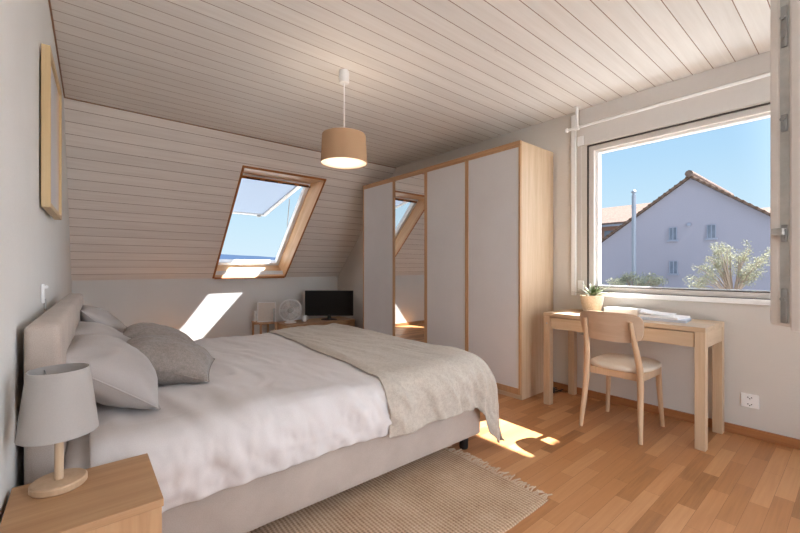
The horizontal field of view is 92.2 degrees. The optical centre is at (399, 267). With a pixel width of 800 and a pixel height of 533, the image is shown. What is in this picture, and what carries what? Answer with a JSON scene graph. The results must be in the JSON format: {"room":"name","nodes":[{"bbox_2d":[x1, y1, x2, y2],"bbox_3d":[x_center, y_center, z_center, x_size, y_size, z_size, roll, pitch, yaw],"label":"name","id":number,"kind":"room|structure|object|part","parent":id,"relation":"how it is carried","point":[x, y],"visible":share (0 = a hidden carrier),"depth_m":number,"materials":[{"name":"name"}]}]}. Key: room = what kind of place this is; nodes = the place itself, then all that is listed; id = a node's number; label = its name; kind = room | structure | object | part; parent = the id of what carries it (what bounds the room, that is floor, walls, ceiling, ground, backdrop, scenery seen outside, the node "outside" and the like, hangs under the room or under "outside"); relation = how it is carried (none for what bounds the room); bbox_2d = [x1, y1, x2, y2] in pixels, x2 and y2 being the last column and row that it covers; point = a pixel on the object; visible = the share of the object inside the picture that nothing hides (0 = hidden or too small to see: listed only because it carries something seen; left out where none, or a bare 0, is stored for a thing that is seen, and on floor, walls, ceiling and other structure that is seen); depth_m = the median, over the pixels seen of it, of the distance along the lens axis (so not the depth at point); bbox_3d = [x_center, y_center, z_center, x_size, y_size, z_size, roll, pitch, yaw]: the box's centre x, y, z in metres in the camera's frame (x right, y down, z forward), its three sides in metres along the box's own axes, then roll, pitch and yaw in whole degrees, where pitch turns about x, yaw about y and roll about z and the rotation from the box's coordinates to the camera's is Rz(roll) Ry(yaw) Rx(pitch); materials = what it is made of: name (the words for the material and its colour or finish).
{"room":"attic bedroom","nodes":[
{"label":"attic bedroom","id":0,"kind":"room"},
{"bbox_2d":[0,0,71,523],"bbox_3d":[-1.758,-0.275,1.758,0.200,2.750,7.454,0,0,-39],"label":"wall","id":1,"kind":"structure","parent":0,"point":[34,246],"depth_m":1.21,"materials":[{"name":"paint"}]},
{"bbox_2d":[41,284,48,309],"bbox_3d":[-1.561,0.128,1.694,0.026,0.115,0.020,0,0,-39],"label":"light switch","id":2,"kind":"object","parent":1,"relation":"attached to","point":[43,287],"visible":1,"depth_m":1.68,"materials":[{"name":"white paint"}]},
{"bbox_3d":[-1.567,0.113,1.689,0.012,0.085,0.020,0,0,-39],"label":"plate","id":3,"kind":"part","parent":2,"relation":"part of","materials":[{"name":"white paint"}]},
{"bbox_2d":[40,43,61,219],"bbox_3d":[-1.668,-0.600,1.839,0.045,0.685,0.560,0,0,-38],"label":"framed picture","id":4,"kind":"object","parent":1,"relation":"attached to","point":[50,90],"visible":0.99,"depth_m":1.65},
{"bbox_2d":[51,67,58,211],"bbox_3d":[-1.663,-0.600,1.842,0.010,0.641,0.516,0,0,-38],"label":"artwork","id":5,"kind":"object","parent":4,"relation":"attached to","point":[54,77],"depth_m":1.87},
{"bbox_2d":[48,0,64,97],"bbox_3d":[-1.018,-1.366,1.001,0.008,0.008,5.341,0,0,-39],"label":"trim","id":6,"kind":"structure","parent":1,"relation":"attached to","point":[49,1],"depth_m":2.34,"materials":[{"name":"wood"}]},
{"bbox_2d":[72,271,336,340],"bbox_3d":[-2.373,0.570,5.457,3.900,1.060,0.200,0,0,-40],"label":"wall","id":7,"kind":"structure","parent":0,"point":[210,308],"depth_m":5.12,"materials":[{"name":"paint"}]},
{"bbox_2d":[64,98,395,280],"bbox_3d":[-1.829,-0.626,4.800,3.900,1.531,1.548,0,0,-40],"label":"ceiling","id":8,"kind":"structure","parent":0,"point":[149,197],"depth_m":4.16,"materials":[{"name":"white wood"}]},
{"bbox_2d":[65,97,394,167],"bbox_3d":[-1.371,-1.366,4.172,3.422,0.008,0.011,0,0,-40],"label":"trim","id":9,"kind":"structure","parent":8,"relation":"attached to","point":[65,97],"depth_m":3.66,"materials":[{"name":"white wood"}]},
{"bbox_2d":[212,165,326,278],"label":"window","id":10,"kind":"structure","parent":8,"relation":"attached to","point":[259,191],"depth_m":5.32,"materials":[{"name":"brown wood"}]},
{"bbox_3d":[-1.883,-0.596,5.182,0.915,0.070,1.508,0,-45,-40],"label":"frame","id":11,"kind":"part","parent":10,"relation":"part of","materials":[{"name":"white paint"}]},
{"bbox_3d":[-2.042,-0.995,5.375,0.855,0.045,1.470,0,-11,-40],"label":"sash frame","id":12,"kind":"part","parent":10,"relation":"part of","materials":[{"name":"white paint"}]},
{"bbox_2d":[242,175,309,187],"bbox_3d":[-1.527,-1.069,4.772,0.900,0.032,0.032,0,0,-40],"label":"blind","id":13,"kind":"object","parent":10,"relation":"attached to","point":[254,177],"depth_m":4.76,"materials":[{"name":"wood"}]},
{"bbox_2d":[50,0,769,167],"bbox_3d":[0.327,-1.430,2.115,4.400,0.120,5.342,0,0,-40],"label":"ceiling","id":14,"kind":"structure","parent":0,"point":[428,78],"depth_m":2.48,"materials":[{"name":"white wood"}]},
{"bbox_2d":[321,69,366,169],"bbox_3d":[-0.389,-1.048,2.678,0.320,0.645,0.320,0,0,-40],"label":"pendant lamp","id":15,"kind":"object","parent":14,"relation":"hanging from","point":[343,148],"visible":1,"depth_m":2.57,"materials":[{"name":"white paint"}]},
{"bbox_3d":[-0.389,-0.824,2.678,0.320,0.197,0.320,0,0,-40],"label":"lamp shade","id":16,"kind":"part","parent":15,"relation":"part of","materials":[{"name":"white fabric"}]},
{"bbox_2d":[321,157,366,168],"bbox_3d":[-0.389,-0.733,2.678,0.312,0.003,0.312,0,0,-40],"label":"diffuser","id":17,"kind":"object","parent":15,"relation":"attached to","point":[331,162],"depth_m":2.68,"materials":[{"name":"white"}]},
{"bbox_3d":[-0.389,-1.062,2.678,0.007,0.445,0.007,0,0,-40],"label":"cord","id":18,"kind":"part","parent":15,"relation":"part of","materials":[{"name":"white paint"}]},
{"bbox_2d":[565,73,769,132],"bbox_3d":[2.123,-1.270,2.540,0.052,0.200,2.110,0,0,-40],"label":"curtain rod","id":19,"kind":"object","parent":14,"relation":"hanging from","point":[576,127],"visible":1,"depth_m":2.81,"materials":[{"name":"white paint"}]},
{"bbox_2d":[337,101,799,438],"bbox_3d":[1.038,-0.275,4.071,0.120,2.750,7.452,0,0,-40],"label":"wall","id":20,"kind":"structure","parent":0,"point":[762,358],"depth_m":2.89,"materials":[{"name":"paint"}]},
{"bbox_2d":[571,115,575,294],"bbox_3d":[1.529,-0.550,3.384,0.026,1.580,0.037,0,0,-40],"label":"trim","id":21,"kind":"structure","parent":20,"relation":"attached to","point":[573,132],"depth_m":3.37,"materials":[{"name":"white paint"}]},
{"bbox_2d":[577,136,583,290],"bbox_3d":[1.568,-0.472,3.340,0.021,1.335,0.052,0,0,-40],"label":"strap","id":22,"kind":"object","parent":20,"relation":"attached to","point":[580,140],"visible":0.92,"depth_m":3.33,"materials":[{"name":"paint"}]},
{"bbox_3d":[1.569,0.152,3.341,0.019,0.085,0.048,0,0,-40],"label":"winder plate","id":23,"kind":"part","parent":22,"relation":"part of","materials":[{"name":"white paint"}]},
{"bbox_2d":[553,381,799,449],"bbox_3d":[1.175,1.071,3.805,0.016,0.058,6.868,0,0,-40],"label":"baseboard","id":24,"kind":"structure","parent":20,"relation":"attached to","point":[791,442],"depth_m":2.75,"materials":[{"name":"brown wood"}]},
{"bbox_2d":[580,0,799,331],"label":"window","id":25,"kind":"structure","parent":20,"relation":"in","point":[781,88],"depth_m":2.53,"materials":[{"name":"white paint"}]},
{"bbox_3d":[2.257,-0.421,2.621,0.070,1.252,1.880,0,0,-40],"label":"frame","id":26,"kind":"part","parent":25,"relation":"part of","materials":[{"name":"white plastic"}]},
{"bbox_3d":[1.969,-0.415,1.522,1.887,1.170,0.060,0,0,-25],"label":"sash frame","id":27,"kind":"part","parent":25,"relation":"part of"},
{"bbox_2d":[741,392,758,408],"bbox_3d":[2.280,0.865,2.509,0.012,0.090,0.090,0,0,-40],"label":"wall socket","id":28,"kind":"object","parent":20,"relation":"attached to","point":[747,400],"visible":1,"depth_m":2.50,"materials":[{"name":"white plastic"}]},
{"bbox_2d":[447,389,799,532],"bbox_3d":[-0.281,1.160,2.850,4.400,0.120,7.250,0,0,-40],"label":"floor","id":29,"kind":"structure","parent":0,"point":[597,473],"depth_m":2.09,"materials":[{"name":"brown wood"}]},
{"bbox_2d":[0,453,163,532],"bbox_3d":[-0.806,0.840,0.995,0.310,0.520,0.310,0,0,-40],"label":"nightstand","id":30,"kind":"object","parent":29,"relation":"on","point":[125,495],"visible":0.98,"depth_m":0.95,"materials":[{"name":"brown wood"}]},
{"bbox_2d":[14,363,98,497],"bbox_3d":[-0.907,0.424,1.025,0.168,0.312,0.168,0,0,-40],"label":"table lamp","id":31,"kind":"object","parent":30,"relation":"on","point":[58,405],"visible":1,"depth_m":0.98,"materials":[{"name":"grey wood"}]},
{"bbox_3d":[-0.907,0.352,1.025,0.168,0.169,0.168,0,0,-40],"label":"lamp shade","id":32,"kind":"part","parent":31,"relation":"part of","materials":[{"name":"white"}]},
{"bbox_3d":[-0.907,0.476,1.025,0.019,0.172,0.019,0,0,-40],"label":"stem","id":33,"kind":"part","parent":31,"relation":"part of","materials":[{"name":"brown wood"}]},
{"bbox_3d":[-0.719,0.835,0.883,0.294,0.470,0.018,0,0,-40],"label":"panel","id":34,"kind":"part","parent":30,"relation":"part of","materials":[{"name":"brown wood"}]},
{"bbox_2d":[24,293,479,532],"bbox_3d":[-0.855,0.632,2.405,2.010,0.935,1.806,0,0,-40],"label":"bed","id":35,"kind":"object","parent":29,"relation":"on","point":[254,504],"visible":0.24,"depth_m":1.53,"materials":[{"name":"beige fabric"}]},
{"bbox_3d":[-1.593,0.608,1.831,0.083,0.885,1.750,0,0,-38],"label":"headboard","id":36,"kind":"part","parent":35,"relation":"part of","materials":[{"name":"beige fabric"}]},
{"bbox_3d":[-0.815,0.697,2.405,1.910,0.194,1.715,0,0,-40],"label":"mattress","id":37,"kind":"part","parent":35,"relation":"part of","materials":[{"name":"beige fabric"}]},
{"bbox_2d":[89,333,391,512],"bbox_3d":[-0.764,0.672,2.442,1.899,0.289,1.899,0,0,-40],"label":"duvet","id":38,"kind":"object","parent":35,"relation":"on","point":[270,403],"visible":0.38,"depth_m":1.54,"materials":[{"name":"white fabric"}]},
{"bbox_2d":[75,322,130,341],"bbox_3d":[-1.543,0.430,2.045,0.329,0.299,0.546,0,0,-40],"label":"pillow","id":39,"kind":"object","parent":38,"relation":"on","point":[83,327],"visible":0.18,"depth_m":1.93,"materials":[{"name":"grey fabric"}]},
{"bbox_2d":[80,305,126,332],"bbox_3d":[-1.834,0.389,2.416,0.308,0.311,0.466,0,0,-43],"label":"pillow","id":40,"kind":"object","parent":38,"relation":"on","point":[87,313],"visible":0.3,"depth_m":2.27,"materials":[{"name":"grey fabric"}]},
{"bbox_2d":[66,333,160,409],"bbox_3d":[-1.210,0.422,1.607,0.325,0.285,0.586,0,0,-36],"label":"pillow","id":41,"kind":"object","parent":38,"relation":"on","point":[123,376],"visible":0.74,"depth_m":1.44,"materials":[{"name":"grey fabric"}]},
{"bbox_2d":[122,323,195,343],"bbox_3d":[-1.436,0.451,2.316,0.405,0.249,0.446,0,0,-30],"label":"cushion","id":42,"kind":"object","parent":38,"relation":"on","point":[134,330],"visible":0.4,"depth_m":2.22,"materials":[{"name":"grey fabric"}]},
{"bbox_2d":[126,334,214,384],"bbox_3d":[-1.158,0.451,1.910,0.413,0.237,0.447,0,0,-23],"label":"cushion","id":43,"kind":"object","parent":38,"relation":"on","point":[174,360],"visible":0.66,"depth_m":1.79,"materials":[{"name":"grey fabric"}]},
{"bbox_2d":[268,323,503,442],"bbox_3d":[-0.302,0.787,2.823,0.898,0.561,1.936,0,0,-40],"label":"throw blanket","id":44,"kind":"object","parent":38,"relation":"on","point":[423,383],"visible":0.98,"depth_m":2.19,"materials":[{"name":"beige fabric"}]},
{"bbox_2d":[251,321,277,334],"bbox_3d":[-1.890,0.923,5.367,0.244,0.353,0.340,0,0,-40],"label":"side table","id":45,"kind":"object","parent":29,"relation":"on","point":[253,322],"visible":0.41,"depth_m":5.30,"materials":[{"name":"brown wood"}]},
{"bbox_2d":[254,311,256,321],"bbox_3d":[-2.022,0.674,5.375,0.036,0.145,0.032,0,0,-40],"label":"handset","id":46,"kind":"object","parent":45,"relation":"on","point":[255,312],"visible":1,"depth_m":5.36,"materials":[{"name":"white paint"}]},
{"bbox_2d":[257,302,275,321],"bbox_3d":[-1.855,0.609,5.357,0.244,0.275,0.024,0,0,-26],"label":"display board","id":47,"kind":"object","parent":45,"relation":"on","point":[264,309],"visible":0.9,"depth_m":5.34,"materials":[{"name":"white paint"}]},
{"bbox_2d":[277,316,354,329],"bbox_3d":[-1.221,0.932,5.601,1.050,0.335,0.482,0,0,-40],"label":"tv stand","id":48,"kind":"object","parent":29,"relation":"on","point":[340,320],"visible":0.32,"depth_m":5.51,"materials":[{"name":"brown wood"}]},
{"bbox_3d":[-1.620,0.943,5.280,0.020,0.314,0.464,0,0,-40],"label":"panel","id":49,"kind":"part","parent":48,"relation":"part of","materials":[{"name":"brown wood"}]},
{"bbox_2d":[279,299,301,323],"bbox_3d":[-1.531,0.599,5.383,0.314,0.332,0.173,0,0,-10],"label":"fan","id":50,"kind":"object","parent":48,"relation":"on","point":[291,309],"visible":1,"depth_m":5.35,"materials":[{"name":"white plastic"}]},
{"bbox_3d":[-1.603,0.656,5.353,0.120,0.114,0.032,0,0,-10],"label":"blade","id":51,"kind":"part","parent":50,"relation":"part of","materials":[{"name":"paint"}]},
{"bbox_3d":[-1.446,0.590,5.382,0.108,0.126,0.032,0,0,-10],"label":"blade","id":52,"kind":"part","parent":50,"relation":"part of","materials":[{"name":"paint"}]},
{"bbox_2d":[301,315,308,321],"bbox_3d":[-1.369,0.722,5.520,0.080,0.085,0.101,0,0,18],"label":"mug","id":53,"kind":"object","parent":48,"relation":"on","point":[303,317],"visible":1,"depth_m":5.48,"materials":[{"name":"white paint"}]},
{"bbox_2d":[305,290,352,319],"bbox_3d":[-1.051,0.549,5.710,0.714,0.430,0.160,0,0,0],"label":"television","id":54,"kind":"object","parent":48,"relation":"on","point":[329,303],"visible":0.94,"depth_m":5.69,"materials":[{"name":"black plastic"}]},
{"bbox_3d":[-0.887,0.930,5.593,0.497,0.279,0.016,0,0,-40],"label":"drawer","id":55,"kind":"part","parent":48,"relation":"part of","materials":[{"name":"brown wood"}]},
{"bbox_2d":[247,445,552,532],"bbox_3d":[-0.203,1.092,1.783,1.582,0.016,1.105,0,0,-40],"label":"rug","id":56,"kind":"object","parent":29,"relation":"on","point":[443,490],"visible":0.56,"depth_m":1.78,"materials":[{"name":"carpet"}]},
{"bbox_2d":[363,140,552,399],"bbox_3d":[0.461,0.020,4.248,0.530,2.160,2.318,0,0,-40],"label":"wardrobe","id":57,"kind":"object","parent":29,"relation":"on","point":[458,253],"visible":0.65,"depth_m":3.60,"materials":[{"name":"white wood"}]},
{"bbox_3d":[-0.269,-0.002,4.736,0.010,2.014,0.596,0,0,-40],"label":"door panel","id":58,"kind":"part","parent":57,"relation":"part of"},
{"bbox_3d":[-0.270,0.017,4.735,0.020,2.076,0.632,0,0,-40],"label":"door frame","id":59,"kind":"part","parent":57,"relation":"part of","materials":[{"name":"brown wood"}]},
{"bbox_3d":[0.105,-0.002,4.282,0.010,2.014,0.502,0,0,-40],"label":"mirror panel","id":60,"kind":"part","parent":57,"relation":"part of","materials":[{"name":"silver metal"}]},
{"bbox_3d":[0.105,0.017,4.282,0.020,2.076,0.538,0,0,-40],"label":"door frame","id":61,"kind":"part","parent":57,"relation":"part of","materials":[{"name":"brown wood"}]},
{"bbox_3d":[0.266,-1.042,4.086,0.022,0.037,2.318,0,0,-40],"label":"rail","id":62,"kind":"part","parent":57,"relation":"part of","materials":[{"name":"brown wood"}]},
{"bbox_3d":[0.457,-0.002,3.857,0.010,2.014,0.523,0,0,-40],"label":"door panel","id":63,"kind":"part","parent":57,"relation":"part of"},
{"bbox_3d":[0.456,0.017,3.857,0.020,2.076,0.559,0,0,-40],"label":"door frame","id":64,"kind":"part","parent":57,"relation":"part of","materials":[{"name":"brown wood"}]},
{"bbox_3d":[0.821,-0.002,3.418,0.010,2.014,0.541,0,0,-40],"label":"door panel","id":65,"kind":"part","parent":57,"relation":"part of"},
{"bbox_3d":[0.820,0.017,3.417,0.020,2.076,0.577,0,0,-40],"label":"door frame","id":66,"kind":"part","parent":57,"relation":"part of","materials":[{"name":"brown wood"}]},
{"bbox_3d":[1.201,0.021,3.371,0.508,2.158,0.024,0,0,-40],"label":"panel","id":67,"kind":"part","parent":57,"relation":"part of","materials":[{"name":"brown wood"}]},
{"bbox_2d":[579,310,664,444],"bbox_3d":[1.543,0.695,2.678,0.518,0.815,0.399,0,0,-40],"label":"chair","id":68,"kind":"object","parent":29,"relation":"on","point":[600,325],"visible":1,"depth_m":2.56,"materials":[{"name":"brown wood"}]},
{"bbox_3d":[1.286,0.720,2.679,0.116,0.765,0.071,0,0,-40],"label":"leg","id":69,"kind":"part","parent":68,"relation":"part of","materials":[{"name":"brown wood"}]},
{"bbox_3d":[1.587,0.897,2.936,0.039,0.407,0.064,0,0,6],"label":"leg","id":70,"kind":"part","parent":68,"relation":"part of","materials":[{"name":"brown wood"}]},
{"bbox_3d":[1.379,0.385,2.542,0.091,0.196,0.396,0,0,-40],"label":"backrest","id":71,"kind":"part","parent":68,"relation":"part of","materials":[{"name":"beige wood"}]},
{"bbox_3d":[1.577,0.660,2.706,0.430,0.043,0.393,0,0,-40],"label":"seat","id":72,"kind":"part","parent":68,"relation":"part of","materials":[{"name":"beige fabric"}]},
{"bbox_3d":[1.563,0.706,2.695,0.355,0.045,0.370,0,0,-40],"label":"seat frame","id":73,"kind":"part","parent":68,"relation":"part of","materials":[{"name":"brown wood"}]},
{"bbox_3d":[1.495,0.720,2.426,0.116,0.765,0.071,0,0,-40],"label":"leg","id":74,"kind":"part","parent":68,"relation":"part of","materials":[{"name":"brown wood"}]},
{"bbox_3d":[1.804,0.897,2.675,0.064,0.407,0.039,0,0,-7],"label":"leg","id":75,"kind":"part","parent":68,"relation":"part of","materials":[{"name":"brown wood"}]},
{"bbox_2d":[543,309,723,451],"bbox_3d":[1.668,0.730,2.851,0.449,0.741,1.057,0,0,-39],"label":"desk","id":76,"kind":"object","parent":29,"relation":"on","point":[698,334],"visible":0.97,"depth_m":2.55,"materials":[{"name":"brown wood"}]},
{"bbox_3d":[1.202,0.745,3.120,0.054,0.710,0.054,0,0,-39],"label":"leg","id":77,"kind":"part","parent":76,"relation":"part of","materials":[{"name":"brown wood"}]},
{"bbox_3d":[1.508,0.745,3.366,0.054,0.710,0.054,0,0,-39],"label":"leg","id":78,"kind":"part","parent":76,"relation":"part of","materials":[{"name":"brown wood"}]},
{"bbox_2d":[577,282,612,310],"bbox_3d":[1.591,0.238,3.132,0.325,0.243,0.293,0,0,-40],"label":"potted plant","id":79,"kind":"object","parent":76,"relation":"on","point":[591,301],"visible":0.97,"depth_m":3.09,"materials":[{"name":"green plant"}]},
{"bbox_3d":[1.569,0.290,3.147,0.180,0.137,0.180,0,0,-40],"label":"pot","id":80,"kind":"part","parent":79,"relation":"part of","materials":[{"name":"beige ceramic"}]},
{"bbox_3d":[1.506,0.440,2.722,0.018,0.089,0.945,0,0,-39],"label":"drawer","id":81,"kind":"part","parent":76,"relation":"part of","materials":[{"name":"brown wood"}]},
{"bbox_2d":[604,306,643,316],"bbox_3d":[1.714,0.333,2.949,0.150,0.052,0.236,0,0,-42],"label":"book","id":82,"kind":"object","parent":76,"relation":"on","point":[634,311],"visible":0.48,"depth_m":2.91,"materials":[{"name":"white paint"}]},
{"bbox_2d":[641,317,690,322],"bbox_3d":[1.835,0.351,2.660,0.260,0.016,0.210,0,0,45],"label":"magazine","id":83,"kind":"object","parent":76,"relation":"on","point":[687,320],"visible":0.69,"depth_m":2.58,"materials":[{"name":"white paper"}]},
{"bbox_2d":[639,314,689,319],"bbox_3d":[1.841,0.336,2.685,0.200,0.014,0.240,0,0,-34],"label":"magazine","id":84,"kind":"object","parent":83,"relation":"on","point":[676,317],"visible":0.72,"depth_m":2.61,"materials":[{"name":"paper"}]},
{"bbox_2d":[640,309,675,316],"bbox_3d":[1.823,0.314,2.722,0.200,0.028,0.160,0,0,40],"label":"paper sheets","id":85,"kind":"object","parent":84,"relation":"on","point":[645,311],"visible":1,"depth_m":2.70,"materials":[{"name":"white paper"}]},
{"bbox_3d":[1.829,0.745,2.338,0.054,0.710,0.054,0,0,-39],"label":"leg","id":86,"kind":"part","parent":76,"relation":"part of","materials":[{"name":"brown wood"}]},
{"bbox_3d":[2.135,0.745,2.583,0.054,0.710,0.054,0,0,-39],"label":"leg","id":87,"kind":"part","parent":76,"relation":"part of","materials":[{"name":"brown wood"}]},
{"label":"outside","id":88,"kind":"structure","parent":0,"visible":0},
{"bbox_3d":[13.554,4.400,30.680,180.000,0.200,210.000,0,0,-40],"label":"ground","id":89,"kind":"structure","parent":88,"visible":0},
{"bbox_2d":[601,203,649,238],"bbox_3d":[13.836,0.100,26.371,8.060,8.400,10.600,0,0,-40],"label":"house","id":90,"kind":"structure","parent":89,"relation":"on","point":[612,218],"depth_m":23.15,"materials":[{"name":"tile"}]},
{"bbox_2d":[631,190,636,283],"bbox_3d":[8.353,0.750,13.749,0.170,7.100,0.170,0,0,-40],"label":"flue pipe","id":91,"kind":"object","parent":89,"relation":"on","point":[633,192],"visible":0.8,"depth_m":13.70,"materials":[{"name":"metal"}]},
{"bbox_2d":[606,271,667,286],"bbox_3d":[7.773,2.199,12.626,1.273,4.202,1.987,0,0,-40],"label":"bush","id":92,"kind":"object","parent":89,"relation":"on","point":[623,280],"visible":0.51,"depth_m":12.62,"materials":[{"name":"green plant"}]},
{"bbox_2d":[601,170,769,290],"bbox_3d":[12.335,0.495,15.525,7.200,7.610,10.400,0,0,-40],"label":"house","id":93,"kind":"structure","parent":89,"relation":"on","point":[675,232],"depth_m":13.19,"materials":[{"name":"white paint"}]},
{"bbox_3d":[9.568,-1.180,13.502,0.080,0.500,0.320,0,0,-40],"label":"frame","id":94,"kind":"part","parent":93,"relation":"part of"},
{"bbox_3d":[9.581,-1.200,13.513,0.006,0.420,0.200,0,0,-40],"label":"pane","id":95,"kind":"part","parent":93,"relation":"part of","materials":[{"name":"clear glass"}]},
{"bbox_3d":[9.591,-0.018,13.502,0.006,0.420,0.200,0,0,-40],"label":"pane","id":96,"kind":"part","parent":93,"relation":"part of","materials":[{"name":"clear glass"}]},
{"bbox_3d":[9.578,0.002,13.491,0.080,0.500,0.320,0,0,-40],"label":"frame","id":97,"kind":"part","parent":93,"relation":"part of","materials":[{"name":"white"}]},
{"bbox_3d":[10.262,-1.200,12.690,0.006,0.420,0.200,0,0,-40],"label":"pane","id":98,"kind":"part","parent":93,"relation":"part of","materials":[{"name":"clear glass"}]},
{"bbox_3d":[10.249,-1.180,12.679,0.080,0.500,0.320,0,0,-40],"label":"frame","id":99,"kind":"part","parent":93,"relation":"part of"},
{"bbox_2d":[682,240,769,289],"bbox_3d":[7.888,1.812,9.286,1.011,4.982,1.669,0,0,-40],"label":"tree","id":100,"kind":"object","parent":89,"relation":"on","point":[726,277],"visible":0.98,"depth_m":9.20,"materials":[{"name":"green plant"}]},
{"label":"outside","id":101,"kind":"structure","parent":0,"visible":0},
{"bbox_2d":[220,254,275,259],"bbox_3d":[-94.527,-1.363,123.390,628.312,15.326,329.342,0,0,-40],"label":"hills","id":102,"kind":"structure","parent":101,"point":[223,256],"depth_m":241.06,"materials":[{"name":"blue"}]}
]}

